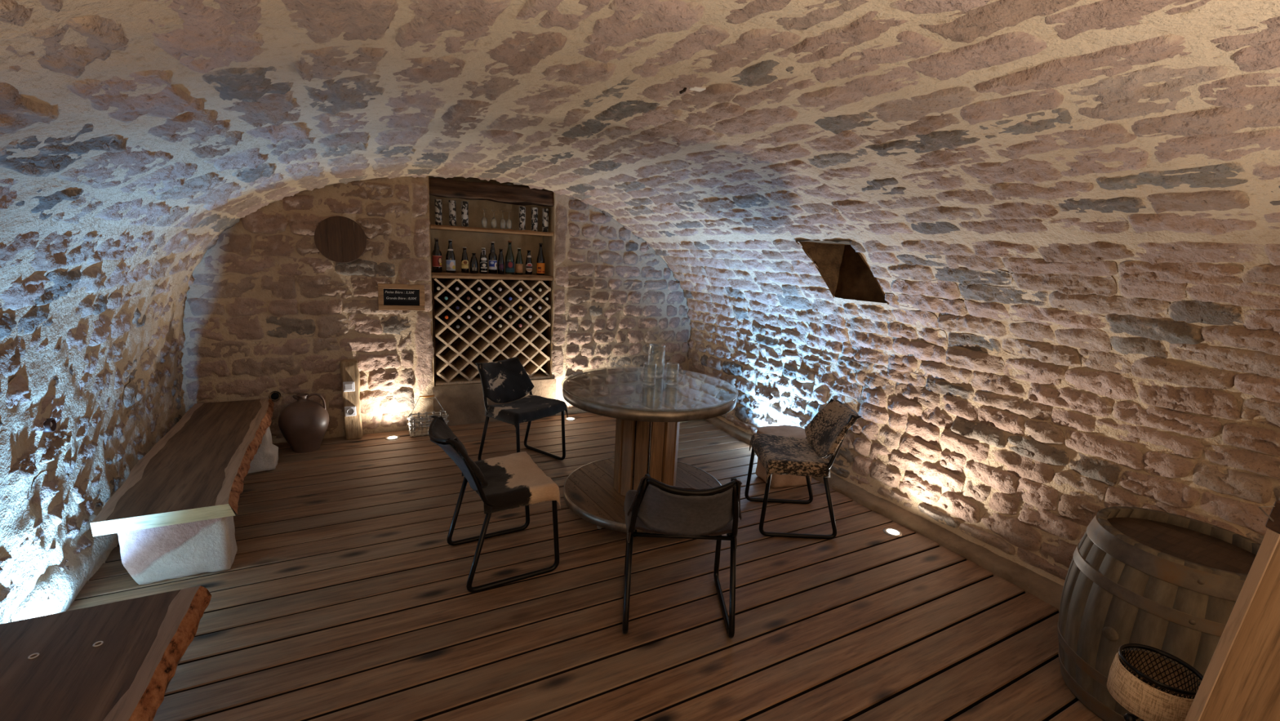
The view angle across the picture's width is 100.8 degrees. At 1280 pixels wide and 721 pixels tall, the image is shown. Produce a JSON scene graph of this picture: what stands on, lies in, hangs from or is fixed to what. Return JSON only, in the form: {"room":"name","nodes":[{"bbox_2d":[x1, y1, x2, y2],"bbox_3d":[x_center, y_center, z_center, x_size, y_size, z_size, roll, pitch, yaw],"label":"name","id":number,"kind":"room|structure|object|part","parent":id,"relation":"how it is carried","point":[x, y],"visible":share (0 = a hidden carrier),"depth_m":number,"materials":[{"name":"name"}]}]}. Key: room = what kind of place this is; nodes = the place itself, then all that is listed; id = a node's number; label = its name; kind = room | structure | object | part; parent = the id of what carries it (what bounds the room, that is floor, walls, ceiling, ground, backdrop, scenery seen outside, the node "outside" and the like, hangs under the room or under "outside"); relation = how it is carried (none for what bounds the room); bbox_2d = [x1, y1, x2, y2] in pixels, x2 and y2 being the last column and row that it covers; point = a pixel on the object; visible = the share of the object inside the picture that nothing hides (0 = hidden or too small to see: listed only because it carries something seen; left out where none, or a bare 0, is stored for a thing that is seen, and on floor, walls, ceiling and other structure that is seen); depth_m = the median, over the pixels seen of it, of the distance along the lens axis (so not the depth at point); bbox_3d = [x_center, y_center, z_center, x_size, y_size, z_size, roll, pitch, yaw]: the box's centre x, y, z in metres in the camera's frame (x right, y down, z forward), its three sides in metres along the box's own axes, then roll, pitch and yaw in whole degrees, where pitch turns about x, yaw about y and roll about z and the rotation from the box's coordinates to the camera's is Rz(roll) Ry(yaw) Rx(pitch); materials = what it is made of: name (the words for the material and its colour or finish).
{"room":"wine cellar","nodes":[
{"label":"wine cellar","id":0,"kind":"room"},
{"bbox_2d":[0,272,194,623],"bbox_3d":[-1.699,0.653,1.000,0.178,1.313,6.244,-3,13,-27],"label":"wall","id":1,"kind":"structure","parent":0,"point":[104,365],"depth_m":2.24,"materials":[{"name":"stone"}]},
{"bbox_2d":[43,417,56,432],"bbox_3d":[-2.286,0.250,2.042,0.033,0.054,0.054,-3,13,-27],"label":"pipe","id":2,"kind":"object","parent":1,"relation":"attached to","point":[50,424],"visible":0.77,"depth_m":2.04,"materials":[{"name":"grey metal"}]},
{"bbox_2d":[8,528,118,622],"bbox_3d":[-2.481,0.826,2.387,0.097,0.270,3.100,-3,13,-27],"label":"trim","id":3,"kind":"structure","parent":1,"relation":"attached to","point":[64,586],"depth_m":2.12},
{"bbox_2d":[180,176,691,443],"bbox_3d":[-1.385,-0.494,4.664,4.350,2.156,0.392,-3,13,-27],"label":"wall","id":4,"kind":"structure","parent":0,"point":[266,314],"depth_m":4.16,"materials":[{"name":"stone"}]},
{"bbox_2d":[314,216,366,262],"bbox_3d":[-2.204,-0.890,3.903,0.336,0.336,0.028,-3,13,-27],"label":"lid","id":5,"kind":"object","parent":4,"relation":"attached to","point":[335,245],"visible":1,"depth_m":3.89,"materials":[{"name":"brown wood"}]},
{"bbox_2d":[377,270,424,310],"bbox_3d":[-1.873,-0.550,4.161,0.335,0.311,0.020,-2,12,-28],"label":"slate board","id":6,"kind":"object","parent":4,"relation":"attached to","point":[390,296],"visible":1,"depth_m":4.16,"materials":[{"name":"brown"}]},
{"bbox_3d":[-1.877,-0.498,4.171,0.263,0.133,0.010,-2,12,-28],"label":"slate panel","id":7,"kind":"part","parent":6,"relation":"part of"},
{"bbox_2d":[431,277,551,385],"bbox_3d":[-1.329,-0.282,4.755,1.009,0.900,0.303,-3,13,-27],"label":"wine rack","id":8,"kind":"object","parent":4,"relation":"in","point":[457,351],"visible":0.72,"depth_m":4.70,"materials":[{"name":"brown wood"}]},
{"bbox_2d":[433,282,440,291],"bbox_3d":[-1.716,-0.617,4.465,0.068,0.068,0.276,-3,13,-27],"label":"bottle","id":9,"kind":"object","parent":8,"relation":"in","point":[437,286],"visible":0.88,"depth_m":4.41,"materials":[{"name":"brown glass"}]},
{"bbox_2d":[438,292,448,301],"bbox_3d":[-1.669,-0.542,4.507,0.068,0.068,0.276,-3,13,-27],"label":"bottle","id":10,"kind":"object","parent":8,"relation":"in","point":[443,296],"visible":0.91,"depth_m":4.46,"materials":[{"name":"brown glass"}]},
{"bbox_2d":[439,311,448,319],"bbox_3d":[-1.677,-0.385,4.538,0.068,0.068,0.276,-3,13,-27],"label":"bottle","id":11,"kind":"object","parent":8,"relation":"in","point":[444,315],"visible":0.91,"depth_m":4.49,"materials":[{"name":"brown glass"}]},
{"bbox_2d":[448,283,458,291],"bbox_3d":[-1.586,-0.624,4.533,0.068,0.068,0.276,-3,13,-27],"label":"bottle","id":12,"kind":"object","parent":8,"relation":"in","point":[455,287],"visible":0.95,"depth_m":4.48,"materials":[{"name":"brown glass"}]},
{"bbox_2d":[449,302,459,310],"bbox_3d":[-1.594,-0.468,4.564,0.068,0.068,0.276,-3,13,-27],"label":"bottle","id":13,"kind":"object","parent":8,"relation":"in","point":[455,306],"visible":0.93,"depth_m":4.51,"materials":[{"name":"brown glass"}]},
{"bbox_2d":[450,320,459,328],"bbox_3d":[-1.602,-0.312,4.595,0.068,0.068,0.276,-3,13,-27],"label":"bottle","id":14,"kind":"object","parent":8,"relation":"in","point":[455,324],"visible":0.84,"depth_m":4.54,"materials":[{"name":"brown glass"}]},
{"bbox_2d":[460,292,470,301],"bbox_3d":[-1.511,-0.550,4.589,0.068,0.068,0.276,-3,13,-27],"label":"bottle","id":15,"kind":"object","parent":8,"relation":"in","point":[465,296],"visible":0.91,"depth_m":4.54,"materials":[{"name":"brown glass"}]},
{"bbox_2d":[460,311,470,319],"bbox_3d":[-1.519,-0.394,4.620,0.068,0.068,0.276,-3,13,-27],"label":"bottle","id":16,"kind":"object","parent":8,"relation":"in","point":[466,315],"visible":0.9,"depth_m":4.57,"materials":[{"name":"brown glass"}]},
{"bbox_2d":[470,284,480,292],"bbox_3d":[-1.429,-0.632,4.615,0.068,0.068,0.276,-3,13,-27],"label":"bottle","id":17,"kind":"object","parent":8,"relation":"in","point":[476,287],"visible":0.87,"depth_m":4.56,"materials":[{"name":"brown glass"}]},
{"bbox_2d":[471,302,480,310],"bbox_3d":[-1.436,-0.476,4.646,0.068,0.068,0.276,-3,13,-27],"label":"bottle","id":18,"kind":"object","parent":8,"relation":"in","point":[476,306],"visible":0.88,"depth_m":4.59,"materials":[{"name":"brown glass"}]},
{"bbox_2d":[480,293,491,301],"bbox_3d":[-1.354,-0.559,4.672,0.068,0.068,0.276,-3,13,-27],"label":"bottle","id":19,"kind":"object","parent":8,"relation":"in","point":[486,297],"visible":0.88,"depth_m":4.62,"materials":[{"name":"brown glass"}]},
{"bbox_2d":[481,311,491,319],"bbox_3d":[-1.361,-0.403,4.703,0.068,0.068,0.276,-3,13,-27],"label":"bottle","id":20,"kind":"object","parent":8,"relation":"in","point":[487,315],"visible":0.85,"depth_m":4.65,"materials":[{"name":"brown glass"}]},
{"bbox_2d":[431,271,552,280],"bbox_3d":[-1.306,-0.747,4.661,1.020,0.046,0.335,-3,13,-27],"label":"shelf","id":21,"kind":"object","parent":8,"relation":"on","point":[443,274],"visible":0.8,"depth_m":4.52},
{"bbox_2d":[431,238,442,271],"bbox_3d":[-1.679,-0.871,4.378,0.076,0.276,0.077,-3,13,-27],"label":"beer bottle","id":22,"kind":"object","parent":21,"relation":"on","point":[436,254],"visible":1,"depth_m":4.36,"materials":[{"name":"brown glass"}]},
{"bbox_2d":[445,239,455,272],"bbox_3d":[-1.585,-0.874,4.428,0.076,0.272,0.077,-3,13,-27],"label":"beer bottle","id":23,"kind":"object","parent":21,"relation":"on","point":[450,256],"visible":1,"depth_m":4.41,"materials":[{"name":"black glass"}]},
{"bbox_2d":[461,246,468,272],"bbox_3d":[-1.484,-0.852,4.487,0.060,0.215,0.061,-3,13,-27],"label":"beer bottle","id":24,"kind":"object","parent":21,"relation":"on","point":[464,261],"visible":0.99,"depth_m":4.47,"materials":[{"name":"brown glass"}]},
{"bbox_2d":[470,253,478,273],"bbox_3d":[-1.419,-0.832,4.526,0.066,0.167,0.066,-3,13,-27],"label":"beer bottle","id":25,"kind":"object","parent":21,"relation":"on","point":[473,262],"visible":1,"depth_m":4.51,"materials":[{"name":"black glass"}]},
{"bbox_2d":[479,247,487,273],"bbox_3d":[-1.348,-0.860,4.558,0.066,0.216,0.067,-3,13,-27],"label":"beer bottle","id":26,"kind":"object","parent":21,"relation":"on","point":[483,260],"visible":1,"depth_m":4.54,"materials":[{"name":"black glass"}]},
{"bbox_2d":[488,241,497,273],"bbox_3d":[-1.276,-0.891,4.589,0.072,0.272,0.073,-3,13,-27],"label":"beer bottle","id":27,"kind":"object","parent":21,"relation":"on","point":[492,257],"visible":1,"depth_m":4.57,"materials":[{"name":"black glass"}]},
{"bbox_2d":[497,248,504,274],"bbox_3d":[-1.215,-0.866,4.627,0.056,0.214,0.057,-3,13,-27],"label":"beer bottle","id":28,"kind":"object","parent":21,"relation":"on","point":[500,259],"visible":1,"depth_m":4.61,"materials":[{"name":"brown glass"}]},
{"bbox_2d":[505,240,514,274],"bbox_3d":[-1.145,-0.905,4.656,0.080,0.287,0.081,-3,13,-27],"label":"beer bottle","id":29,"kind":"object","parent":21,"relation":"on","point":[509,258],"visible":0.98,"depth_m":4.63,"materials":[{"name":"green glass"}]},
{"bbox_2d":[515,248,523,274],"bbox_3d":[-1.072,-0.881,4.700,0.066,0.230,0.067,-3,13,-27],"label":"beer bottle","id":30,"kind":"object","parent":21,"relation":"on","point":[518,264],"visible":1,"depth_m":4.68,"materials":[{"name":"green glass"}]},
{"bbox_2d":[525,250,532,274],"bbox_3d":[-0.996,-0.877,4.742,0.060,0.213,0.061,-3,13,-27],"label":"beer bottle","id":31,"kind":"object","parent":21,"relation":"on","point":[528,261],"visible":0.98,"depth_m":4.72,"materials":[{"name":"brown glass"}]},
{"bbox_2d":[536,243,544,275],"bbox_3d":[-0.897,-0.915,4.786,0.074,0.281,0.075,-3,13,-27],"label":"beer bottle","id":32,"kind":"object","parent":21,"relation":"on","point":[540,259],"visible":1,"depth_m":4.76,"materials":[{"name":"black glass"}]},
{"bbox_2d":[492,284,502,292],"bbox_3d":[-1.271,-0.641,4.697,0.068,0.068,0.276,-3,13,-27],"label":"bottle","id":33,"kind":"object","parent":8,"relation":"in","point":[496,288],"visible":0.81,"depth_m":4.64,"materials":[{"name":"brown glass"}]},
{"bbox_2d":[492,302,502,310],"bbox_3d":[-1.279,-0.485,4.728,0.068,0.068,0.276,-3,13,-27],"label":"bottle","id":34,"kind":"object","parent":8,"relation":"in","point":[497,306],"visible":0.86,"depth_m":4.67,"materials":[{"name":"brown glass"}]},
{"bbox_2d":[492,320,502,327],"bbox_3d":[-1.286,-0.329,4.759,0.068,0.068,0.276,-3,13,-27],"label":"bottle","id":35,"kind":"object","parent":8,"relation":"in","point":[498,324],"visible":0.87,"depth_m":4.70,"materials":[{"name":"brown glass"}]},
{"bbox_2d":[502,293,511,301],"bbox_3d":[-1.196,-0.567,4.754,0.068,0.068,0.276,-3,13,-27],"label":"bottle","id":36,"kind":"object","parent":8,"relation":"in","point":[507,297],"visible":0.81,"depth_m":4.70,"materials":[{"name":"brown glass"}]},
{"bbox_2d":[502,311,511,319],"bbox_3d":[-1.204,-0.411,4.785,0.068,0.068,0.276,-3,13,-27],"label":"bottle","id":37,"kind":"object","parent":8,"relation":"in","point":[508,315],"visible":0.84,"depth_m":4.73,"materials":[{"name":"brown glass"}]},
{"bbox_2d":[511,320,522,327],"bbox_3d":[-1.129,-0.337,4.841,0.068,0.068,0.276,-3,13,-27],"label":"bottle","id":38,"kind":"object","parent":8,"relation":"in","point":[517,324],"visible":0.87,"depth_m":4.79,"materials":[{"name":"brown glass"}]},
{"bbox_2d":[512,284,522,292],"bbox_3d":[-1.113,-0.649,4.779,0.068,0.068,0.276,-3,13,-27],"label":"bottle","id":39,"kind":"object","parent":8,"relation":"in","point":[517,289],"visible":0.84,"depth_m":4.72,"materials":[{"name":"brown glass"}]},
{"bbox_2d":[512,302,522,310],"bbox_3d":[-1.121,-0.493,4.810,0.068,0.068,0.276,-3,13,-27],"label":"bottle","id":40,"kind":"object","parent":8,"relation":"in","point":[517,306],"visible":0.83,"depth_m":4.75,"materials":[{"name":"brown glass"}]},
{"bbox_2d":[522,311,532,318],"bbox_3d":[-1.046,-0.419,4.867,0.068,0.068,0.276,-3,13,-27],"label":"bottle","id":41,"kind":"object","parent":8,"relation":"in","point":[526,315],"visible":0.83,"depth_m":4.81,"materials":[{"name":"brown glass"}]},
{"bbox_2d":[522,293,532,301],"bbox_3d":[-1.038,-0.576,4.836,0.068,0.068,0.276,-3,13,-27],"label":"bottle","id":42,"kind":"object","parent":8,"relation":"in","point":[527,297],"visible":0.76,"depth_m":4.78,"materials":[{"name":"brown glass"}]},
{"bbox_2d":[532,302,542,310],"bbox_3d":[-0.963,-0.502,4.893,0.068,0.068,0.276,-3,13,-27],"label":"bottle","id":43,"kind":"object","parent":8,"relation":"in","point":[536,306],"visible":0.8,"depth_m":4.83,"materials":[{"name":"brown glass"}]},
{"bbox_2d":[532,285,542,292],"bbox_3d":[-0.956,-0.658,4.862,0.068,0.068,0.276,-3,13,-27],"label":"bottle","id":44,"kind":"object","parent":8,"relation":"in","point":[537,288],"visible":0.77,"depth_m":4.80,"materials":[{"name":"brown glass"}]},
{"bbox_2d":[542,295,548,301],"bbox_3d":[-0.904,-0.583,4.906,0.068,0.068,0.276,-3,13,-27],"label":"bottle","id":45,"kind":"object","parent":8,"relation":"in","point":[544,298],"visible":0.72,"depth_m":4.82,"materials":[{"name":"brown glass"}]},
{"bbox_2d":[428,177,554,206],"bbox_3d":[-1.244,-1.416,4.474,1.071,0.156,0.183,-3,13,-27],"label":"beam","id":46,"kind":"structure","parent":4,"relation":"attached to","point":[444,188],"depth_m":4.39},
{"bbox_2d":[430,224,553,236],"bbox_3d":[-1.288,-1.125,4.587,1.020,0.036,0.333,-3,13,-27],"label":"wooden shelf","id":47,"kind":"object","parent":4,"relation":"attached to","point":[530,233],"visible":1,"depth_m":4.46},
{"bbox_2d":[434,199,442,225],"bbox_3d":[-1.639,-1.206,4.308,0.057,0.202,0.057,-3,13,-27],"label":"drinking glass","id":48,"kind":"object","parent":47,"relation":"on","point":[437,202],"visible":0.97,"depth_m":4.29,"materials":[{"name":"black"}]},
{"bbox_2d":[448,200,456,226],"bbox_3d":[-1.543,-1.211,4.358,0.057,0.202,0.057,-3,13,-27],"label":"drinking glass","id":49,"kind":"object","parent":47,"relation":"on","point":[452,204],"visible":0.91,"depth_m":4.34,"materials":[{"name":"black"}]},
{"bbox_2d":[461,200,468,226],"bbox_3d":[-1.456,-1.216,4.404,0.057,0.202,0.057,-3,13,-27],"label":"drinking glass","id":50,"kind":"object","parent":47,"relation":"on","point":[464,205],"visible":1,"depth_m":4.38,"materials":[{"name":"black"}]},
{"bbox_2d":[519,206,525,230],"bbox_3d":[-1.029,-1.239,4.626,0.057,0.202,0.057,-3,13,-27],"label":"drinking glass","id":51,"kind":"object","parent":47,"relation":"on","point":[522,209],"visible":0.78,"depth_m":4.61,"materials":[{"name":"glass"}]},
{"bbox_2d":[531,207,537,231],"bbox_3d":[-0.932,-1.244,4.676,0.057,0.202,0.057,-3,13,-27],"label":"drinking glass","id":52,"kind":"object","parent":47,"relation":"on","point":[534,210],"visible":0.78,"depth_m":4.66,"materials":[{"name":"glass"}]},
{"bbox_2d":[542,208,548,231],"bbox_3d":[-0.844,-1.249,4.723,0.057,0.202,0.057,-3,13,-27],"label":"drinking glass","id":53,"kind":"object","parent":47,"relation":"on","point":[544,211],"visible":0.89,"depth_m":4.70,"materials":[{"name":"black"}]},
{"bbox_3d":[-1.271,0.378,4.732,1.080,0.372,0.025,-3,13,-27],"label":"sill","id":54,"kind":"part","parent":4,"relation":"part of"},
{"bbox_2d":[66,412,1103,720],"bbox_3d":[0.074,1.184,2.039,4.300,0.071,6.400,-3,13,-27],"label":"floor","id":55,"kind":"structure","parent":0,"point":[344,595],"depth_m":2.31,"materials":[{"name":"brown"}]},
{"bbox_2d":[0,585,211,720],"bbox_3d":[-1.363,1.097,1.037,0.569,0.374,1.525,-3,13,-27],"label":"bench","id":56,"kind":"object","parent":55,"relation":"on","point":[118,660],"visible":1,"depth_m":1.46,"materials":[{"name":"brown wood"}]},
{"bbox_2d":[89,398,278,584],"bbox_3d":[-2.450,0.645,3.044,0.534,0.368,1.820,-3,13,-27],"label":"bench","id":57,"kind":"object","parent":55,"relation":"on","point":[173,513],"visible":1,"depth_m":2.43,"materials":[{"name":"brown wood"}]},
{"bbox_2d":[278,392,328,452],"bbox_3d":[-2.456,0.446,3.875,0.314,0.419,0.314,-3,13,-27],"label":"jug","id":58,"kind":"object","parent":55,"relation":"on","point":[304,423],"visible":1,"depth_m":3.79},
{"bbox_3d":[-2.375,0.315,3.888,0.116,0.157,0.023,-3,13,-27],"label":"handle","id":59,"kind":"part","parent":58,"relation":"part of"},
{"bbox_2d":[339,359,362,439],"bbox_3d":[-2.243,0.305,4.120,0.137,0.631,0.149,-3,13,-27],"label":"post","id":60,"kind":"object","parent":55,"relation":"on","point":[349,372],"visible":1,"depth_m":4.07,"materials":[{"name":"brown wood"}]},
{"bbox_2d":[342,381,355,391],"bbox_3d":[-2.221,0.199,4.040,0.078,0.078,0.020,-3,13,-27],"label":"light switch","id":61,"kind":"object","parent":60,"relation":"attached to","point":[348,386],"depth_m":4.03,"materials":[{"name":"grey plastic"}]},
{"bbox_2d":[344,405,356,416],"bbox_3d":[-2.231,0.390,4.078,0.078,0.078,0.020,-3,13,-27],"label":"wall socket","id":62,"kind":"object","parent":60,"relation":"attached to","point":[349,411],"depth_m":4.07,"materials":[{"name":"grey plastic"}]},
{"bbox_2d":[385,435,399,439],"bbox_3d":[-1.968,0.612,4.210,0.106,0.008,0.106,-3,13,-27],"label":"spotlight","id":63,"kind":"object","parent":55,"relation":"on","point":[392,437],"visible":1,"depth_m":4.20,"materials":[{"name":"metal"}]},
{"bbox_2d":[407,395,448,436],"bbox_3d":[-1.735,0.441,4.333,0.306,0.319,0.146,-4,13,-29],"label":"wire basket","id":64,"kind":"object","parent":55,"relation":"on","point":[413,432],"visible":0.7,"depth_m":4.30,"materials":[{"name":"metal"}]},
{"bbox_2d":[427,415,560,592],"bbox_3d":[-0.721,0.638,2.558,0.545,0.722,0.497,-4,13,-30],"label":"chair","id":65,"kind":"object","parent":55,"relation":"on","point":[511,481],"visible":1,"depth_m":2.46,"materials":[{"name":"black"}]},
{"bbox_3d":[-0.910,0.321,2.372,0.069,0.044,0.335,-4,13,-30],"label":"rail","id":66,"kind":"part","parent":65,"relation":"part of","materials":[{"name":"black"}]},
{"bbox_3d":[-0.850,0.437,2.435,0.204,0.294,0.460,-4,13,-30],"label":"backrest","id":67,"kind":"part","parent":65,"relation":"part of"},
{"bbox_3d":[-0.788,0.735,2.786,0.442,0.437,0.042,-4,13,-30],"label":"frame","id":68,"kind":"part","parent":65,"relation":"part of","materials":[{"name":"black"}]},
{"bbox_3d":[-0.643,0.601,2.597,0.360,0.127,0.490,-4,13,-30],"label":"seat","id":69,"kind":"part","parent":65,"relation":"part of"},
{"bbox_3d":[-0.579,0.814,2.439,0.442,0.437,0.042,-4,13,-30],"label":"frame","id":70,"kind":"part","parent":65,"relation":"part of","materials":[{"name":"black"}]},
{"bbox_2d":[475,356,568,460],"bbox_3d":[-0.882,0.380,3.819,0.545,0.722,0.496,11,14,35],"label":"chair","id":71,"kind":"object","parent":55,"relation":"on","point":[506,380],"visible":0.97,"depth_m":3.80,"materials":[{"name":"black"}]},
{"bbox_3d":[-0.968,0.554,3.652,0.442,0.437,0.042,11,14,35],"label":"frame","id":72,"kind":"part","parent":71,"relation":"part of","materials":[{"name":"black"}]},
{"bbox_3d":[-1.002,0.145,3.868,0.202,0.294,0.460,11,14,35],"label":"backrest","id":73,"kind":"part","parent":71,"relation":"part of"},
{"bbox_3d":[-0.807,0.361,3.762,0.358,0.128,0.490,11,14,35],"label":"seat","id":74,"kind":"part","parent":71,"relation":"part of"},
{"bbox_3d":[-0.726,0.500,3.982,0.442,0.437,0.042,11,14,35],"label":"frame","id":75,"kind":"part","parent":71,"relation":"part of","materials":[{"name":"black"}]},
{"bbox_2d":[564,417,576,420],"bbox_3d":[-0.645,0.539,4.907,0.106,0.008,0.106,-3,13,-27],"label":"spotlight","id":76,"kind":"object","parent":55,"relation":"on","point":[566,418],"visible":0.97,"depth_m":4.89,"materials":[{"name":"metal"}]},
{"bbox_2d":[561,366,737,532],"bbox_3d":[0.040,0.520,3.221,1.038,0.769,1.038,-4,13,-31],"label":"table","id":77,"kind":"object","parent":55,"relation":"on","point":[595,491],"visible":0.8,"depth_m":3.06,"materials":[{"name":"brown wood"}]},
{"bbox_3d":[-0.339,0.825,3.053,0.114,0.044,0.630,-4,13,-31],"label":"board","id":78,"kind":"part","parent":77,"relation":"part of","materials":[{"name":"brown wood"}]},
{"bbox_3d":[-0.236,0.818,3.116,0.122,0.044,0.840,-4,13,-31],"label":"board","id":79,"kind":"part","parent":77,"relation":"part of","materials":[{"name":"brown wood"}]},
{"bbox_3d":[-0.130,0.810,3.181,0.122,0.044,0.943,-4,13,-31],"label":"board","id":80,"kind":"part","parent":77,"relation":"part of","materials":[{"name":"brown wood"}]},
{"bbox_3d":[-0.023,0.802,3.246,0.122,0.044,0.974,-4,13,-31],"label":"board","id":81,"kind":"part","parent":77,"relation":"part of","materials":[{"name":"brown wood"}]},
{"bbox_3d":[0.083,0.795,3.311,0.122,0.044,0.974,-4,13,-31],"label":"board","id":82,"kind":"part","parent":77,"relation":"part of","materials":[{"name":"brown wood"}]},
{"bbox_2d":[641,362,656,386],"bbox_3d":[0.053,0.083,3.116,0.074,0.128,0.098,6,12,17],"label":"glass mug","id":83,"kind":"object","parent":77,"relation":"on","point":[644,369],"visible":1,"depth_m":3.12,"materials":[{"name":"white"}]},
{"bbox_3d":[0.058,0.148,3.147,1.038,0.011,1.038,-4,13,-31],"label":"glass","id":84,"kind":"part","parent":77,"relation":"part of","materials":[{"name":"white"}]},
{"bbox_2d":[647,343,665,378],"bbox_3d":[0.102,0.008,3.309,0.104,0.205,0.138,3,11,0],"label":"drinking glass","id":85,"kind":"object","parent":77,"relation":"on","point":[664,347],"visible":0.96,"depth_m":3.31,"materials":[{"name":"clear"}]},
{"bbox_3d":[0.190,0.787,3.377,0.122,0.044,0.938,-4,13,-31],"label":"board","id":86,"kind":"part","parent":77,"relation":"part of","materials":[{"name":"brown wood"}]},
{"bbox_2d":[665,362,679,386],"bbox_3d":[0.204,0.081,3.160,0.098,0.128,0.074,2,11,-4],"label":"glass mug","id":87,"kind":"object","parent":77,"relation":"on","point":[677,365],"visible":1,"depth_m":3.15,"materials":[{"name":"white"}]},
{"bbox_3d":[0.296,0.779,3.442,0.122,0.044,0.828,-4,13,-31],"label":"board","id":88,"kind":"part","parent":77,"relation":"part of","materials":[{"name":"brown wood"}]},
{"bbox_3d":[0.395,0.772,3.502,0.104,0.044,0.605,-4,13,-31],"label":"board","id":89,"kind":"part","parent":77,"relation":"part of","materials":[{"name":"brown wood"}]},
{"bbox_2d":[622,473,742,638],"bbox_3d":[0.171,0.746,2.237,0.496,0.722,0.545,3,11,-1],"label":"chair","id":90,"kind":"object","parent":55,"relation":"on","point":[658,508],"visible":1,"depth_m":2.09,"materials":[{"name":"black"}]},
{"bbox_3d":[-0.043,0.866,2.312,0.042,0.437,0.442,3,11,-1],"label":"frame","id":91,"kind":"part","parent":90,"relation":"part of","materials":[{"name":"black"}]},
{"bbox_3d":[0.171,0.697,2.318,0.490,0.127,0.360,3,11,-1],"label":"seat","id":92,"kind":"part","parent":90,"relation":"part of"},
{"bbox_3d":[0.182,0.567,2.039,0.459,0.292,0.199,3,11,-1],"label":"backrest","id":93,"kind":"part","parent":90,"relation":"part of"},
{"bbox_3d":[0.189,0.462,1.938,0.335,0.044,0.069,3,11,-1],"label":"rail","id":94,"kind":"part","parent":90,"relation":"part of","materials":[{"name":"black"}]},
{"bbox_3d":[0.370,0.885,2.319,0.042,0.437,0.442,3,11,-1],"label":"frame","id":95,"kind":"part","parent":90,"relation":"part of","materials":[{"name":"black"}]},
{"bbox_2d":[755,424,811,488],"bbox_3d":[1.020,0.674,3.752,0.363,0.371,0.298,-1,12,-19],"label":"stool","id":96,"kind":"object","parent":55,"relation":"on","point":[777,480],"visible":0.37,"depth_m":3.68,"materials":[{"name":"wood"}]},
{"bbox_3d":[1.028,0.525,3.723,0.363,0.067,0.298,-1,12,-19],"label":"seat","id":97,"kind":"part","parent":96,"relation":"part of","materials":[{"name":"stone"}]},
{"bbox_2d":[744,398,862,538],"bbox_3d":[0.959,0.607,3.134,0.545,0.722,0.494,3,11,0],"label":"chair","id":98,"kind":"object","parent":55,"relation":"on","point":[825,433],"visible":1,"depth_m":3.05,"materials":[{"name":"black"}]},
{"bbox_3d":[0.902,0.704,3.365,0.442,0.437,0.042,3,11,0],"label":"frame","id":99,"kind":"part","parent":98,"relation":"part of","materials":[{"name":"black"}]},
{"bbox_3d":[0.871,0.570,3.128,0.360,0.130,0.491,3,11,0],"label":"seat","id":100,"kind":"part","parent":98,"relation":"part of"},
{"bbox_3d":[0.899,0.784,2.960,0.442,0.437,0.042,3,11,0],"label":"frame","id":101,"kind":"part","parent":98,"relation":"part of","materials":[{"name":"black"}]},
{"bbox_3d":[1.131,0.405,3.094,0.201,0.293,0.460,3,11,0],"label":"backrest","id":102,"kind":"part","parent":98,"relation":"part of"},
{"bbox_3d":[1.214,0.287,3.069,0.069,0.044,0.335,3,11,0],"label":"rail","id":103,"kind":"part","parent":98,"relation":"part of","materials":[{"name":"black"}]},
{"bbox_2d":[883,527,902,537],"bbox_3d":[1.482,1.003,3.102,0.106,0.008,0.106,-3,13,-27],"label":"spotlight","id":104,"kind":"object","parent":55,"relation":"on","point":[891,531],"visible":1,"depth_m":3.09,"materials":[{"name":"metal"}]},
{"bbox_2d":[1106,643,1203,720],"bbox_3d":[1.394,1.069,1.475,0.192,0.504,0.190,4,11,4],"label":"basket","id":105,"kind":"object","parent":55,"relation":"on","point":[1150,686],"visible":0.84,"depth_m":1.43,"materials":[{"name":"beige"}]},
{"bbox_3d":[1.315,0.961,1.420,0.028,0.028,0.027,-3,13,-27],"label":"knob","id":106,"kind":"part","parent":105,"relation":"part of","materials":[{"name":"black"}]},
{"bbox_2d":[1057,506,1261,720],"bbox_3d":[1.857,0.933,1.876,0.577,0.660,0.570,-3,13,-27],"label":"barrel","id":107,"kind":"object","parent":55,"relation":"on","point":[1172,584],"visible":0.71,"depth_m":1.79,"materials":[{"name":"wood"}]},
{"bbox_2d":[1184,500,1279,720],"bbox_3d":[1.407,0.818,1.227,0.337,1.091,0.111,2,11,-6],"label":"panel","id":108,"kind":"object","parent":55,"relation":"on","point":[1241,680],"visible":1,"depth_m":1.16,"materials":[{"name":"brown wood"}]},
{"bbox_3d":[1.450,0.323,1.091,0.310,0.062,0.030,2,16,-6],"label":"rail","id":109,"kind":"part","parent":108,"relation":"part of","materials":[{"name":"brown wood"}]},
{"bbox_2d":[0,0,1279,310],"bbox_3d":[-0.059,-0.473,1.625,3.458,0.847,6.253,-3,13,-27],"label":"ceiling","id":110,"kind":"structure","parent":0,"point":[135,134],"depth_m":1.53,"materials":[{"name":"stone"}]},
{"bbox_2d":[679,85,706,93],"bbox_3d":[0.172,-0.878,1.713,0.081,0.036,0.043,-3,13,-27],"label":"stone","id":111,"kind":"object","parent":110,"relation":"attached to","point":[702,88],"visible":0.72,"depth_m":1.71,"materials":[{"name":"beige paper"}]},
{"bbox_2d":[644,239,1279,585],"bbox_3d":[1.695,0.266,2.729,0.681,1.732,6.262,-3,13,-27],"label":"wall","id":112,"kind":"structure","parent":0,"point":[1007,395],"depth_m":2.67,"materials":[{"name":"stone"}]},
{"bbox_2d":[703,417,1063,611],"bbox_3d":[1.483,0.888,3.533,0.170,0.086,4.002,-3,13,-27],"label":"trim","id":113,"kind":"structure","parent":112,"relation":"attached to","point":[1045,588],"depth_m":2.99,"materials":[{"name":"wood"}]}
]}

